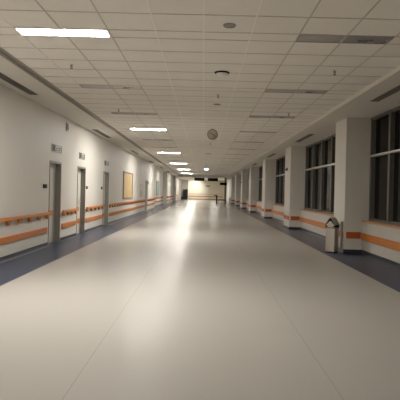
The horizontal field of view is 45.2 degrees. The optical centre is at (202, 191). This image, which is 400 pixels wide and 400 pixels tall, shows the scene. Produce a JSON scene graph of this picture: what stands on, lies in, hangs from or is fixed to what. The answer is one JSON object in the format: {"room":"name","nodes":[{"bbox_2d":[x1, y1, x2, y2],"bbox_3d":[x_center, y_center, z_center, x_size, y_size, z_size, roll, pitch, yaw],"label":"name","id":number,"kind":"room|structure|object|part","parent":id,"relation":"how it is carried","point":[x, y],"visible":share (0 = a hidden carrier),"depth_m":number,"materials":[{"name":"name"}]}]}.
{"room":"hospital interior","nodes":[
{"label":"hospital interior","id":0,"kind":"room"},
{"bbox_2d":[0,56,180,176],"bbox_3d":[-3.840,-2.099,26.000,1.720,0.150,80.000,1,0,0],"label":"soffit","id":1,"kind":"structure","parent":0,"point":[46,97],"depth_m":11.41,"materials":[{"name":"paint"}]},
{"bbox_2d":[0,72,37,94],"bbox_3d":[-3.512,-2.011,8.760,0.170,0.011,2.420,1,0,0],"label":"slot vent","id":2,"kind":"object","parent":1,"relation":"attached to","point":[2,76],"visible":1,"depth_m":9.01,"materials":[{"name":"grey metal"}]},
{"bbox_2d":[92,129,110,137],"bbox_3d":[-3.512,-2.011,16.760,0.170,0.011,2.420,1,0,0],"label":"slot vent","id":3,"kind":"object","parent":1,"relation":"attached to","point":[96,130],"visible":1,"depth_m":16.59,"materials":[{"name":"grey metal"}]},
{"bbox_2d":[0,83,188,256],"bbox_3d":[-3.718,-0.351,37.000,2.050,3.420,102.000,1,0,0],"label":"wall","id":4,"kind":"structure","parent":0,"point":[29,129],"depth_m":11.91,"materials":[{"name":"paint"}]},
{"bbox_2d":[0,227,46,244],"bbox_3d":[-3.829,0.941,7.325,0.030,0.142,8.890,1,0,0],"label":"rail","id":5,"kind":"object","parent":4,"relation":"attached to","point":[19,236],"visible":1,"depth_m":10.12,"materials":[{"name":"orange wood"}]},
{"bbox_2d":[0,212,50,225],"bbox_3d":[-3.793,0.586,7.325,0.085,0.163,9.050,1,0,0],"label":"handrail","id":6,"kind":"object","parent":4,"relation":"attached to","point":[19,219],"visible":1,"depth_m":10.06,"materials":[{"name":"orange wood"}]},
{"bbox_2d":[48,160,61,245],"bbox_3d":[-3.922,0.289,12.390,0.212,2.130,0.980,1,0,0],"label":"door","id":7,"kind":"structure","parent":4,"relation":"in","point":[55,168],"depth_m":12.82,"materials":[{"name":"painted wood"},{"name":"metal"}]},
{"bbox_2d":[51,144,61,153],"bbox_3d":[-3.781,-1.108,12.420,0.027,0.190,0.800,1,0,0],"label":"door sign","id":8,"kind":"object","parent":4,"relation":"attached to","point":[55,148],"visible":1,"depth_m":12.35,"materials":[{"name":"white plastic"}]},
{"bbox_2d":[66,122,69,130],"bbox_3d":[-3.740,-1.792,13.300,0.075,0.240,0.140,1,0,0],"label":"detector","id":9,"kind":"object","parent":4,"relation":"attached to","point":[67,124],"visible":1,"depth_m":13.26,"materials":[{"name":"white plastic"}]},
{"bbox_2d":[61,221,75,228],"bbox_3d":[-3.829,0.941,13.715,0.030,0.142,1.390,1,0,0],"label":"rail","id":10,"kind":"object","parent":4,"relation":"attached to","point":[71,223],"visible":1,"depth_m":13.61,"materials":[{"name":"orange wood"}]},
{"bbox_2d":[61,208,78,215],"bbox_3d":[-3.793,0.586,13.715,0.085,0.163,1.550,1,0,0],"label":"handrail","id":11,"kind":"object","parent":4,"relation":"attached to","point":[75,210],"visible":1,"depth_m":13.58,"materials":[{"name":"orange wood"}]},
{"bbox_3d":[-3.774,0.539,13.715,0.050,0.068,1.550,1,0,0],"label":"rail","id":12,"kind":"part","parent":11,"relation":"part of","materials":[{"name":"orange wood"}]},
{"bbox_2d":[76,166,85,235],"bbox_3d":[-3.922,0.289,15.050,0.212,2.130,1.000,1,0,0],"label":"door","id":13,"kind":"structure","parent":4,"relation":"in","point":[81,171],"depth_m":15.50,"materials":[{"name":"grey metal"}]},
{"bbox_2d":[79,152,84,159],"bbox_3d":[-3.781,-1.108,15.030,0.027,0.190,0.620,1,0,0],"label":"door sign","id":14,"kind":"object","parent":4,"relation":"attached to","point":[81,155],"visible":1,"depth_m":14.91,"materials":[{"name":"white plastic"}]},
{"bbox_2d":[0,200,176,263],"bbox_3d":[-4.020,1.300,37.000,0.425,0.105,102.000,1,0,0],"label":"baseboard","id":15,"kind":"structure","parent":4,"relation":"attached to","point":[6,258],"depth_m":11.76,"materials":[{"name":"white paint"}]},
{"bbox_2d":[85,214,101,221],"bbox_3d":[-3.829,0.941,16.955,0.030,0.142,2.530,1,0,0],"label":"rail","id":16,"kind":"object","parent":4,"relation":"attached to","point":[88,219],"visible":1,"depth_m":16.72,"materials":[{"name":"orange wood"}]},
{"bbox_2d":[86,205,104,211],"bbox_3d":[-3.793,0.586,16.955,0.085,0.163,2.690,1,0,0],"label":"handrail","id":17,"kind":"object","parent":4,"relation":"attached to","point":[98,206],"visible":1,"depth_m":16.74,"materials":[{"name":"orange wood"}]},
{"bbox_3d":[-3.774,0.539,16.955,0.050,0.068,2.690,1,0,0],"label":"rail","id":18,"kind":"part","parent":17,"relation":"part of","materials":[{"name":"orange wood"}]},
{"bbox_2d":[102,171,108,224],"bbox_3d":[-3.922,0.289,18.875,0.212,2.130,1.050,1,0,0],"label":"door","id":19,"kind":"structure","parent":4,"relation":"in","point":[105,174],"depth_m":19.35,"materials":[{"name":"grey metal"}]},
{"bbox_2d":[109,205,144,215],"bbox_3d":[-3.829,0.941,25.530,0.030,0.142,11.980,1,0,0],"label":"rail","id":20,"kind":"object","parent":4,"relation":"attached to","point":[141,206],"visible":1,"depth_m":23.34,"materials":[{"name":"orange wood"}]},
{"bbox_2d":[109,199,145,207],"bbox_3d":[-3.793,0.586,25.530,0.085,0.163,12.140,1,0,0],"label":"handrail","id":21,"kind":"object","parent":4,"relation":"attached to","point":[143,200],"visible":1,"depth_m":23.69,"materials":[{"name":"orange wood"}]},
{"bbox_2d":[123,171,132,198],"bbox_3d":[-3.791,-0.303,24.300,0.045,1.340,2.920,1,0,0],"label":"bulletin board","id":22,"kind":"object","parent":4,"relation":"attached to","point":[127,176],"visible":1,"depth_m":24.18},
{"bbox_2d":[145,180,147,210],"bbox_3d":[-3.922,0.289,32.350,0.212,2.130,1.300,1,0,0],"label":"door","id":23,"kind":"structure","parent":4,"relation":"in","point":[146,181],"depth_m":32.95,"materials":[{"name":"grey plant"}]},
{"bbox_2d":[156,181,158,195],"bbox_3d":[-4.172,-0.292,44.300,0.045,1.340,2.350,1,0,0],"label":"framed painting","id":24,"kind":"object","parent":4,"relation":"attached to","point":[157,182],"visible":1,"depth_m":44.02},
{"bbox_2d":[0,199,399,399],"bbox_3d":[-0.110,1.448,37.100,9.350,0.001,102.200,1,0,0],"label":"floor","id":25,"kind":"structure","parent":0,"point":[183,299],"depth_m":5.59,"materials":[{"name":"beige plastic"}]},
{"bbox_2d":[183,189,187,198],"bbox_3d":[-3.093,0.500,83.994,0.840,1.750,0.712,1,0,0],"label":"cabinet","id":26,"kind":"object","parent":25,"relation":"on","point":[185,191],"visible":0.92,"depth_m":83.64,"materials":[{"name":"plastic"}]},
{"bbox_2d":[224,178,226,201],"bbox_3d":[3.025,-0.186,65.000,0.340,3.420,0.340,1,0,0],"label":"post","id":27,"kind":"object","parent":25,"relation":"on","point":[225,180],"visible":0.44,"depth_m":64.87,"materials":[{"name":"black metal"}]},
{"bbox_2d":[325,217,339,252],"bbox_3d":[3.244,1.090,12.050,0.276,0.880,0.256,1,0,42],"label":"waste bin","id":28,"kind":"object","parent":25,"relation":"on","point":[332,224],"visible":1,"depth_m":11.97,"materials":[{"name":"metal"}]},
{"bbox_2d":[325,218,338,227],"bbox_3d":[3.252,0.776,12.050,0.260,0.237,0.236,1,0,42],"label":"hood","id":29,"kind":"object","parent":28,"relation":"attached to","point":[331,222],"depth_m":11.97,"materials":[{"name":"black plastic"}]},
{"bbox_2d":[0,0,399,176],"bbox_3d":[0.049,-1.999,25.825,5.920,0.003,80.350,1,0,0],"label":"ceiling","id":30,"kind":"structure","parent":0,"point":[187,75],"depth_m":7.29,"materials":[{"name":"tile"}]},
{"bbox_2d":[13,28,111,37],"bbox_3d":[-1.790,-2.080,6.160,1.200,0.088,0.300,1,0,0],"label":"ceiling light","id":31,"kind":"object","parent":30,"relation":"attached to","point":[22,31],"visible":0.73,"depth_m":6.16,"materials":[{"name":"white plastic"}]},
{"bbox_2d":[0,47,180,175],"bbox_3d":[-2.941,-2.037,26.000,0.080,0.072,80.000,1,0,0],"label":"trim","id":32,"kind":"structure","parent":30,"relation":"attached to","point":[3,53],"depth_m":9.83,"materials":[{"name":"grey metal"}]},
{"bbox_2d":[79,85,141,88],"bbox_3d":[-1.790,-2.080,9.360,1.200,0.088,0.300,1,0,0],"label":"ceiling light","id":33,"kind":"object","parent":30,"relation":"attached to","point":[82,86],"visible":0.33,"depth_m":9.48,"materials":[{"name":"metal"}]},
{"bbox_2d":[111,112,157,114],"bbox_3d":[-1.790,-2.080,12.560,1.200,0.088,0.300,1,0,0],"label":"ceiling light","id":34,"kind":"object","parent":30,"relation":"attached to","point":[111,112],"visible":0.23,"depth_m":12.68,"materials":[{"name":"metal"}]},
{"bbox_2d":[130,128,165,129],"bbox_3d":[-1.790,-2.080,15.760,1.200,0.088,0.300,1,0,0],"label":"ceiling light","id":35,"kind":"object","parent":30,"relation":"attached to","point":[130,128],"visible":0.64,"depth_m":15.76,"materials":[{"name":"white plastic"}]},
{"bbox_2d":[134,129,164,129],"bbox_3d":[-1.790,-2.046,15.760,1.130,0.016,0.230,1,0,0],"label":"diffuser","id":36,"kind":"object","parent":35,"relation":"attached to","point":[134,129],"depth_m":15.77,"materials":[{"name":"white plastic"}]},
{"bbox_2d":[194,176,203,180],"bbox_3d":[-0.469,-1.687,61.997,1.320,0.650,0.126,1,0,0],"label":"hanging sign","id":37,"kind":"object","parent":30,"relation":"hanging from","point":[195,179],"visible":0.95,"depth_m":61.94,"materials":[{"name":"black plastic"}]},
{"bbox_2d":[0,0,399,176],"bbox_3d":[0.049,-2.006,25.821,5.920,0.028,80.358,1,0,0],"label":"grid","id":38,"kind":"structure","parent":30,"relation":"attached to","point":[157,150],"depth_m":8.25,"materials":[{"name":"grey metal"}]},
{"bbox_2d":[207,129,217,139],"bbox_3d":[0.301,-1.811,15.197,0.336,0.348,0.067,1,0,0],"label":"clock","id":39,"kind":"object","parent":30,"relation":"hanging from","point":[212,134],"visible":1,"depth_m":15.18,"materials":[{"name":"grey plastic"}]},
{"bbox_2d":[208,178,217,180],"bbox_3d":[1.286,-1.644,61.997,1.330,0.650,0.126,1,0,0],"label":"hanging sign","id":40,"kind":"object","parent":30,"relation":"hanging from","point":[209,179],"visible":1,"depth_m":61.94,"materials":[{"name":"black plastic"}]},
{"bbox_2d":[215,70,229,76],"bbox_3d":[0.318,-1.955,8.030,0.250,0.076,0.250,1,0,0],"label":"detector","id":41,"kind":"object","parent":30,"relation":"attached to","point":[221,73],"visible":1,"depth_m":7.95,"materials":[{"name":"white plastic"}]},
{"bbox_2d":[223,23,235,27],"bbox_3d":[0.319,-1.986,5.750,0.156,0.014,0.156,1,0,0],"label":"ceiling speaker","id":42,"kind":"object","parent":30,"relation":"attached to","point":[226,25],"visible":1,"depth_m":5.73,"materials":[{"name":"grey plastic"}]},
{"bbox_2d":[240,131,275,132],"bbox_3d":[1.809,-1.992,15.760,1.200,0.088,0.300,1,0,0],"label":"ceiling light","id":43,"kind":"object","parent":30,"relation":"attached to","point":[240,131],"visible":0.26,"depth_m":15.89,"materials":[{"name":"metal"}]},
{"bbox_2d":[249,116,294,117],"bbox_3d":[1.809,-1.992,12.560,1.200,0.088,0.300,1,0,0],"label":"ceiling light","id":44,"kind":"object","parent":30,"relation":"attached to","point":[249,116],"visible":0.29,"depth_m":12.69,"materials":[{"name":"metal"}]},
{"bbox_2d":[265,89,327,93],"bbox_3d":[1.809,-1.992,9.360,1.200,0.088,0.300,1,0,0],"label":"ceiling light","id":45,"kind":"object","parent":30,"relation":"attached to","point":[266,90],"visible":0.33,"depth_m":9.48,"materials":[{"name":"metal"}]},
{"bbox_2d":[225,66,399,177],"bbox_3d":[3.017,-1.891,26.000,0.020,0.072,80.000,1,0,0],"label":"trim","id":46,"kind":"structure","parent":30,"relation":"attached to","point":[394,71],"depth_m":10.27,"materials":[{"name":"white paint"}]},
{"bbox_2d":[295,35,394,43],"bbox_3d":[1.809,-1.992,6.160,1.200,0.088,0.300,1,0,0],"label":"ceiling light","id":47,"kind":"object","parent":30,"relation":"attached to","point":[301,38],"visible":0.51,"depth_m":6.27,"materials":[{"name":"metal"}]},
{"bbox_2d":[177,177,230,180],"bbox_3d":[-0.026,-2.026,77.275,9.350,0.110,21.850,1,0,0],"label":"trim","id":48,"kind":"structure","parent":0,"point":[181,178],"depth_m":74.72,"materials":[{"name":"paint"}]},
{"bbox_2d":[188,180,223,198],"bbox_3d":[-0.067,-0.317,88.100,9.350,3.530,0.200,1,0,0],"label":"wall","id":49,"kind":"structure","parent":0,"point":[195,188],"depth_m":87.99,"materials":[{"name":"paint"}]},
{"bbox_2d":[189,196,221,196],"bbox_3d":[0.477,0.932,87.985,6.260,0.180,0.030,1,0,0],"label":"rail","id":50,"kind":"object","parent":49,"relation":"attached to","point":[189,196],"visible":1,"depth_m":87.97,"materials":[{"name":"orange wood"}]},
{"bbox_2d":[231,177,234,203],"bbox_3d":[4.056,-0.141,59.842,1.098,3.380,1.340,1,0,0],"label":"pillar","id":51,"kind":"structure","parent":0,"point":[232,178],"depth_m":59.20,"materials":[{"name":"paint"}]},
{"bbox_2d":[235,174,240,205],"bbox_3d":[4.056,-0.141,52.142,1.098,3.380,1.340,1,0,0],"label":"pillar","id":52,"kind":"structure","parent":0,"point":[237,176],"depth_m":51.50,"materials":[{"name":"paint"}]},
{"bbox_2d":[240,171,248,208],"bbox_3d":[4.056,-0.141,44.142,1.098,3.380,1.340,1,0,0],"label":"pillar","id":53,"kind":"structure","parent":0,"point":[244,174],"depth_m":43.50,"materials":[{"name":"paint"}]},
{"bbox_2d":[248,167,258,211],"bbox_3d":[4.056,-0.141,36.242,1.098,3.380,1.340,1,0,0],"label":"pillar","id":54,"kind":"structure","parent":0,"point":[253,171],"depth_m":35.60,"materials":[{"name":"paint"}]},
{"bbox_2d":[261,159,275,218],"bbox_3d":[4.056,-0.141,28.042,1.098,3.380,1.340,1,0,0],"label":"pillar","id":55,"kind":"structure","parent":0,"point":[269,165],"depth_m":27.40,"materials":[{"name":"paint"}]},
{"bbox_2d":[283,146,305,229],"bbox_3d":[4.056,-0.141,20.142,1.098,3.380,1.340,1,0,0],"label":"pillar","id":56,"kind":"structure","parent":0,"point":[295,156],"depth_m":19.50,"materials":[{"name":"paint"}]},
{"bbox_3d":[3.708,1.491,20.150,0.450,0.100,1.324,1,0,0],"label":"skirting","id":57,"kind":"part","parent":56,"relation":"part of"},
{"bbox_2d":[226,179,399,262],"bbox_3d":[4.295,-0.135,37.000,0.620,3.380,102.000,1,0,0],"label":"wall","id":58,"kind":"structure","parent":0,"point":[389,233],"depth_m":11.56,"materials":[{"name":"paint"}]},
{"bbox_2d":[256,166,262,202],"bbox_3d":[4.152,-0.532,32.150,0.385,2.593,6.896,1,0,0],"label":"window","id":59,"kind":"structure","parent":58,"relation":"in","point":[260,167],"depth_m":34.61,"materials":[{"name":"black glass"}]},
{"bbox_3d":[4.210,-0.552,32.150,0.130,2.550,6.896,1,0,0],"label":"frame","id":60,"kind":"part","parent":59,"relation":"part of","materials":[{"name":"grey metal"}]},
{"bbox_2d":[272,209,283,215],"bbox_3d":[3.939,1.112,24.090,0.030,0.180,6.556,1,0,0],"label":"rail","id":61,"kind":"object","parent":58,"relation":"attached to","point":[273,211],"visible":0.49,"depth_m":24.96,"materials":[{"name":"orange wood"}]},
{"bbox_2d":[272,156,284,206],"bbox_3d":[4.152,-0.532,24.100,0.385,2.593,6.596,1,0,0],"label":"window","id":62,"kind":"structure","parent":58,"relation":"in","point":[280,163],"depth_m":26.03,"materials":[{"name":"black glass"}]},
{"bbox_3d":[4.255,-0.551,24.100,0.010,2.430,6.496,1,0,0],"label":"glass","id":63,"kind":"part","parent":62,"relation":"part of","materials":[{"name":"black glass"}]},
{"bbox_2d":[300,217,325,228],"bbox_3d":[3.939,1.112,16.195,0.030,0.180,6.546,1,0,0],"label":"rail","id":64,"kind":"object","parent":58,"relation":"attached to","point":[302,219],"visible":0.5,"depth_m":17.05,"materials":[{"name":"orange wood"}]},
{"bbox_2d":[300,134,335,216],"bbox_3d":[4.152,-0.532,16.205,0.385,2.593,6.586,1,0,0],"label":"window","id":65,"kind":"structure","parent":58,"relation":"in","point":[319,183],"depth_m":16.87,"materials":[{"name":"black glass"}]},
{"bbox_3d":[4.121,0.742,16.205,0.385,0.043,6.586,1,0,0],"label":"sill","id":66,"kind":"part","parent":65,"relation":"part of","materials":[{"name":"brown wood"}]},
{"bbox_3d":[4.255,-0.551,16.205,0.010,2.430,6.486,1,0,0],"label":"glass","id":67,"kind":"part","parent":65,"relation":"part of","materials":[{"name":"black glass"}]},
{"bbox_2d":[246,207,399,268],"bbox_3d":[3.922,1.494,31.944,0.045,0.105,54.488,1,0,0],"label":"baseboard","id":68,"kind":"structure","parent":58,"relation":"attached to","point":[365,253],"depth_m":11.34,"materials":[{"name":"white paint"}]},
{"bbox_2d":[361,106,399,228],"bbox_3d":[4.152,-0.532,8.315,0.385,2.593,7.226,1,0,0],"label":"window","id":69,"kind":"structure","parent":58,"relation":"in","point":[384,185],"depth_m":11.13,"materials":[{"name":"glass"},{"name":"metal"}]},
{"bbox_3d":[4.121,0.742,8.315,0.385,0.043,7.226,1,0,0],"label":"sill","id":70,"kind":"part","parent":69,"relation":"part of","materials":[{"name":"brown wood"}]},
{"bbox_3d":[4.255,-0.551,8.315,0.010,2.430,7.126,1,0,0],"label":"glass","id":71,"kind":"part","parent":69,"relation":"part of","materials":[{"name":"black glass"}]},
{"bbox_2d":[361,233,399,251],"bbox_3d":[3.939,1.112,8.305,0.030,0.180,7.186,1,0,0],"label":"rail","id":72,"kind":"object","parent":58,"relation":"attached to","point":[387,243],"visible":1,"depth_m":10.55,"materials":[{"name":"orange wood"}]},
{"bbox_2d":[226,71,399,177],"bbox_3d":[3.838,-1.912,26.000,1.620,0.150,80.000,1,0,0],"label":"soffit","id":73,"kind":"structure","parent":0,"point":[361,106],"depth_m":11.57,"materials":[{"name":"paint"}]},
{"bbox_2d":[295,134,313,141],"bbox_3d":[3.496,-1.840,16.600,0.170,0.011,2.400,1,0,0],"label":"slot vent","id":74,"kind":"object","parent":73,"relation":"attached to","point":[308,135],"visible":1,"depth_m":16.62,"materials":[{"name":"grey metal"}]},
{"bbox_2d":[370,85,399,101],"bbox_3d":[3.496,-1.840,8.600,0.170,0.011,2.400,1,0,0],"label":"slot vent","id":75,"kind":"object","parent":73,"relation":"attached to","point":[396,89],"visible":1,"depth_m":9.11,"materials":[{"name":"grey metal"}]},
{"bbox_2d":[334,117,370,253],"bbox_3d":[4.047,-0.141,12.412,1.115,3.380,1.020,1,0,0],"label":"pillar","id":76,"kind":"structure","parent":0,"point":[353,135],"depth_m":11.93,"materials":[{"name":"paint"}]},
{"bbox_3d":[3.708,1.491,12.420,0.450,0.100,1.004,1,0,0],"label":"skirting","id":77,"kind":"part","parent":76,"relation":"part of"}
]}

